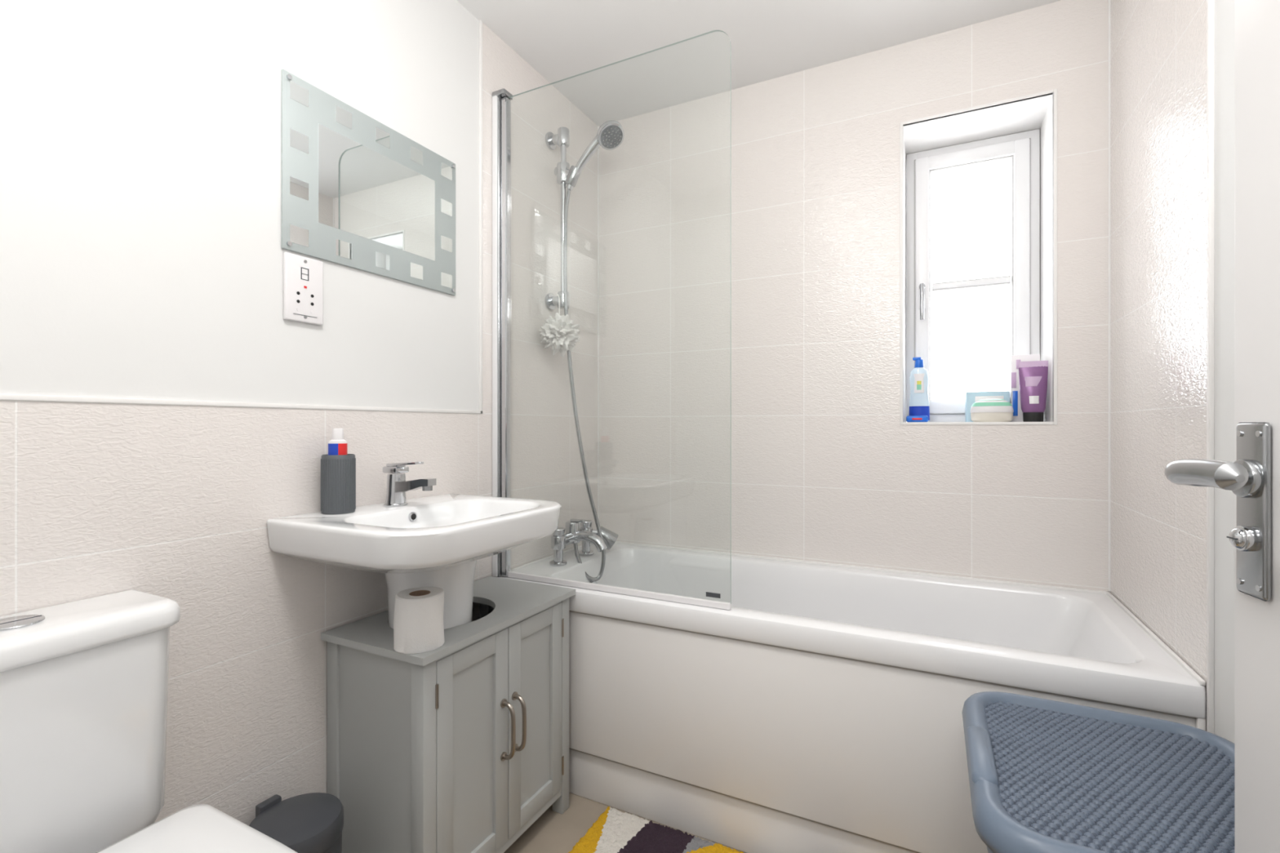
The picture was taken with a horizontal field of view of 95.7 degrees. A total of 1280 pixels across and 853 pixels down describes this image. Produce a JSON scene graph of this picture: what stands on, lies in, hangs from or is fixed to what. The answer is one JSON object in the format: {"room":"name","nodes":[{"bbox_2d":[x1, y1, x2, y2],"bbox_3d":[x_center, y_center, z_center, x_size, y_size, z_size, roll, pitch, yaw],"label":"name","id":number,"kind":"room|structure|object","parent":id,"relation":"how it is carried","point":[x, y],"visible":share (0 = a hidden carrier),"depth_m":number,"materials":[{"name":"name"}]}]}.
{"room":"bathroom","nodes":[
{"label":"bathroom","id":0,"kind":"room"},
{"bbox_2d":[0,0,597,826],"bbox_3d":[-0.670,-0.077,1.604,0.150,2.355,2.500,0,0,27],"label":"wall","id":1,"kind":"structure","parent":0,"point":[141,253],"depth_m":1.16,"materials":[{"name":"white tile"}]},
{"bbox_2d":[0,393,481,413],"bbox_3d":[-0.801,-0.044,1.178,0.007,0.009,1.380,0,0,27],"label":"trim","id":2,"kind":"structure","parent":1,"relation":"attached to","point":[2,397],"depth_m":1.10,"materials":[{"name":"white"}]},
{"bbox_2d":[283,252,323,324],"bbox_3d":[-0.745,-0.303,1.283,0.011,0.145,0.087,0,0,27],"label":"socket","id":3,"kind":"object","parent":1,"relation":"attached to","point":[303,277],"visible":1,"depth_m":1.28,"materials":[{"name":"white plastic"}]},
{"bbox_2d":[280,68,455,295],"bbox_3d":[-0.652,-0.575,1.466,0.012,0.384,0.504,0,0,27],"label":"bathroom mirror","id":4,"kind":"object","parent":1,"relation":"attached to","point":[357,192],"visible":1,"depth_m":1.41,"materials":[{"name":"grey mirror"}]},
{"bbox_2d":[266,493,560,629],"bbox_3d":[-0.471,0.341,1.349,0.432,0.294,0.530,0,0,27],"label":"washbasin","id":5,"kind":"object","parent":1,"relation":"attached to","point":[437,541],"visible":0.99,"depth_m":1.22,"materials":[{"name":"white ceramic"}]},
{"bbox_2d":[320,453,355,515],"bbox_3d":[-0.680,0.129,1.305,0.070,0.131,0.070,0,0,27],"label":"toothbrush cup","id":6,"kind":"object","parent":5,"relation":"on","point":[338,473],"visible":0.96,"depth_m":1.28,"materials":[{"name":"grey plastic"}]},
{"bbox_2d":[328,428,347,455],"bbox_3d":[-0.679,0.092,1.301,0.035,0.176,0.037,0,0,27],"label":"toothpaste tube","id":7,"kind":"object","parent":6,"relation":"in","point":[337,446],"visible":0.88,"depth_m":1.29,"materials":[{"name":"white plastic"}]},
{"bbox_2d":[382,461,435,506],"bbox_3d":[-0.559,0.139,1.403,0.150,0.110,0.056,0,0,27],"label":"mixer tap","id":8,"kind":"object","parent":5,"relation":"on","point":[397,486],"visible":1,"depth_m":1.40,"materials":[{"name":"silver metal"}]},
{"bbox_2d":[479,19,482,413],"bbox_3d":[-0.492,-0.647,1.790,0.007,1.215,0.009,0,0,27],"label":"trim","id":9,"kind":"structure","parent":1,"relation":"attached to","point":[480,20],"depth_m":1.79,"materials":[{"name":"white"}]},
{"bbox_2d":[545,120,624,581],"bbox_3d":[-0.190,-0.261,2.053,0.300,1.617,0.121,0,0,27],"label":"handheld shower","id":10,"kind":"object","parent":1,"relation":"attached to","point":[610,135],"visible":0.96,"depth_m":2.06,"materials":[{"name":"silver metal"}]},
{"bbox_2d":[538,293,581,356],"bbox_3d":[-0.277,-0.360,2.029,0.153,0.232,0.143,0,0,27],"label":"sponge","id":11,"kind":"object","parent":10,"relation":"hanging from","point":[559,333],"visible":1,"depth_m":2.00,"materials":[{"name":"white plastic"}]},
{"bbox_2d":[503,792,746,852],"bbox_3d":[0.069,1.130,0.469,2.700,0.060,3.900,0,0,27],"label":"floor","id":12,"kind":"structure","parent":0,"point":[553,832],"depth_m":1.58,"materials":[{"name":"plastic"}]},
{"bbox_2d":[0,589,297,852],"bbox_3d":[-0.674,0.690,0.710,0.644,0.820,0.380,0,0,27],"label":"toilet","id":13,"kind":"object","parent":12,"relation":"on","point":[84,683],"visible":1,"depth_m":0.84,"materials":[{"name":"white ceramic"}]},
{"bbox_2d":[248,792,343,852],"bbox_3d":[-0.676,0.933,1.142,0.178,0.334,0.180,0,0,-19],"label":"pedal bin","id":14,"kind":"object","parent":12,"relation":"on","point":[313,822],"visible":0.86,"depth_m":1.14,"materials":[{"name":"grey plastic"}]},
{"bbox_2d":[320,576,575,852],"bbox_3d":[-0.446,0.785,1.490,0.344,0.630,0.562,0,0,27],"label":"base cabinet","id":15,"kind":"object","parent":12,"relation":"on","point":[461,745],"visible":0.94,"depth_m":1.31,"materials":[{"name":"grey paint"}]},
{"bbox_2d":[393,586,444,653],"bbox_3d":[-0.473,0.413,1.242,0.101,0.113,0.101,0,0,27],"label":"toilet roll","id":16,"kind":"object","parent":15,"relation":"on","point":[418,620],"visible":1,"depth_m":1.20,"materials":[{"name":"white paper"}]},
{"bbox_2d":[568,806,743,852],"bbox_3d":[0.152,1.086,1.240,0.810,0.028,0.514,0,0,27],"label":"shaggy rug","id":17,"kind":"object","parent":12,"relation":"on","point":[615,831],"visible":1,"depth_m":1.51,"materials":[{"name":"multicoloured fabric"}]},
{"bbox_2d":[498,541,1206,852],"bbox_3d":[0.435,0.785,1.740,1.695,0.629,0.659,0,0,27],"label":"bathtub","id":18,"kind":"object","parent":12,"relation":"on","point":[821,711],"visible":0.73,"depth_m":1.48,"materials":[{"name":"white ceramic"}]},
{"bbox_2d":[549,518,617,566],"bbox_3d":[-0.180,0.405,2.085,0.169,0.145,0.300,0,0,27],"label":"mixer tap","id":19,"kind":"object","parent":18,"relation":"on","point":[585,534],"visible":0.91,"depth_m":2.05,"materials":[{"name":"silver metal"}]},
{"bbox_2d":[492,30,731,610],"bbox_3d":[-0.113,-0.291,1.675,0.777,1.536,0.045,0,0,27],"label":"screen","id":20,"kind":"object","parent":18,"relation":"on","point":[501,99],"visible":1,"depth_m":1.83,"materials":[{"name":"clear glass"}]},
{"bbox_2d":[962,691,1234,852],"bbox_3d":[0.698,0.798,0.838,0.393,0.604,0.467,0,0,27],"label":"laundry basket","id":21,"kind":"object","parent":12,"relation":"on","point":[1046,775],"visible":0.91,"depth_m":0.83,"materials":[{"name":"blue"}]},
{"bbox_2d":[457,0,1060,125],"bbox_3d":[0.069,-1.285,0.469,2.700,0.060,3.900,0,0,27],"label":"ceiling","id":22,"kind":"structure","parent":0,"point":[560,39],"depth_m":1.86,"materials":[{"name":"white paint"}]},
{"bbox_2d":[599,0,1110,592],"bbox_3d":[0.651,-0.077,2.169,1.999,2.355,0.300,0,0,27],"label":"wall","id":23,"kind":"structure","parent":0,"point":[824,468],"depth_m":1.99,"materials":[{"name":"tile"}]},
{"bbox_2d":[597,0,1110,591],"bbox_3d":[0.583,-0.393,2.034,1.699,1.725,0.004,0,0,27],"label":"trim","id":24,"kind":"structure","parent":23,"relation":"attached to","point":[1108,0],"depth_m":1.65,"materials":[{"name":"white"}]},
{"bbox_2d":[906,415,928,422],"bbox_3d":[0.926,-0.025,1.932,0.066,0.022,0.036,0,0,27],"label":"packet","id":25,"kind":"object","parent":23,"relation":"on","point":[909,418],"visible":0.92,"depth_m":1.92,"materials":[{"name":"blue plastic"}]},
{"bbox_2d":[908,356,929,422],"bbox_3d":[0.951,-0.125,1.972,0.065,0.222,0.038,0,0,27],"label":"shampoo bottle","id":26,"kind":"object","parent":23,"relation":"on","point":[919,404],"visible":0.94,"depth_m":1.96,"materials":[{"name":"blue"}]},
{"bbox_2d":[906,128,1039,422],"bbox_3d":[1.144,-0.501,2.005,0.402,0.972,0.119,0,0,27],"label":"window","id":27,"kind":"structure","parent":23,"relation":"in","point":[1022,148],"depth_m":1.99,"materials":[{"name":"white plastic"}]},
{"bbox_2d":[899,88,1057,425],"bbox_3d":[1.044,-0.501,1.807,0.424,0.992,0.013,0,0,27],"label":"trim","id":28,"kind":"structure","parent":23,"relation":"attached to","point":[1055,91],"depth_m":1.78,"materials":[{"name":"white plastic"}]},
{"bbox_2d":[964,391,1009,422],"bbox_3d":[1.147,-0.064,1.913,0.122,0.100,0.072,0,0,27],"label":"tissue box","id":29,"kind":"object","parent":23,"relation":"on","point":[971,397],"visible":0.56,"depth_m":1.89,"materials":[{"name":"blue cardboard"}]},
{"bbox_2d":[970,399,1013,422],"bbox_3d":[1.117,-0.051,1.839,0.118,0.074,0.083,0,0,27],"label":"soap bar","id":30,"kind":"object","parent":23,"relation":"on","point":[983,410],"visible":0.97,"depth_m":1.81,"materials":[{"name":"beige"}]},
{"bbox_2d":[1009,354,1039,422],"bbox_3d":[1.236,-0.121,1.859,0.078,0.215,0.037,0,0,27],"label":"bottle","id":31,"kind":"object","parent":23,"relation":"in","point":[1015,397],"visible":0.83,"depth_m":1.85,"materials":[{"name":"white plastic"}]},
{"bbox_2d":[1018,360,1048,422],"bbox_3d":[1.218,-0.108,1.793,0.056,0.188,0.055,0,0,-17],"label":"tube","id":32,"kind":"object","parent":23,"relation":"in","point":[1033,375],"visible":0.97,"depth_m":1.78,"materials":[{"name":"purple plastic"}]},
{"bbox_2d":[1110,0,1234,743],"bbox_3d":[0.981,-0.077,0.771,0.150,2.355,2.500,0,0,27],"label":"wall","id":33,"kind":"structure","parent":0,"point":[1158,47],"depth_m":1.24,"materials":[{"name":"white tile"}]},
{"bbox_2d":[1206,0,1214,733],"bbox_3d":[1.043,-0.077,1.058,0.008,2.355,0.010,0,0,27],"label":"trim","id":34,"kind":"structure","parent":33,"relation":"attached to","point":[1210,3],"depth_m":1.05,"materials":[{"name":"white"}]},
{"bbox_2d":[1164,0,1279,852],"bbox_3d":[0.547,0.096,0.217,0.186,1.992,0.769,0,0,11],"label":"door","id":35,"kind":"structure","parent":33,"relation":"in","point":[1253,477],"depth_m":0.56,"materials":[{"name":"white"}]}
]}

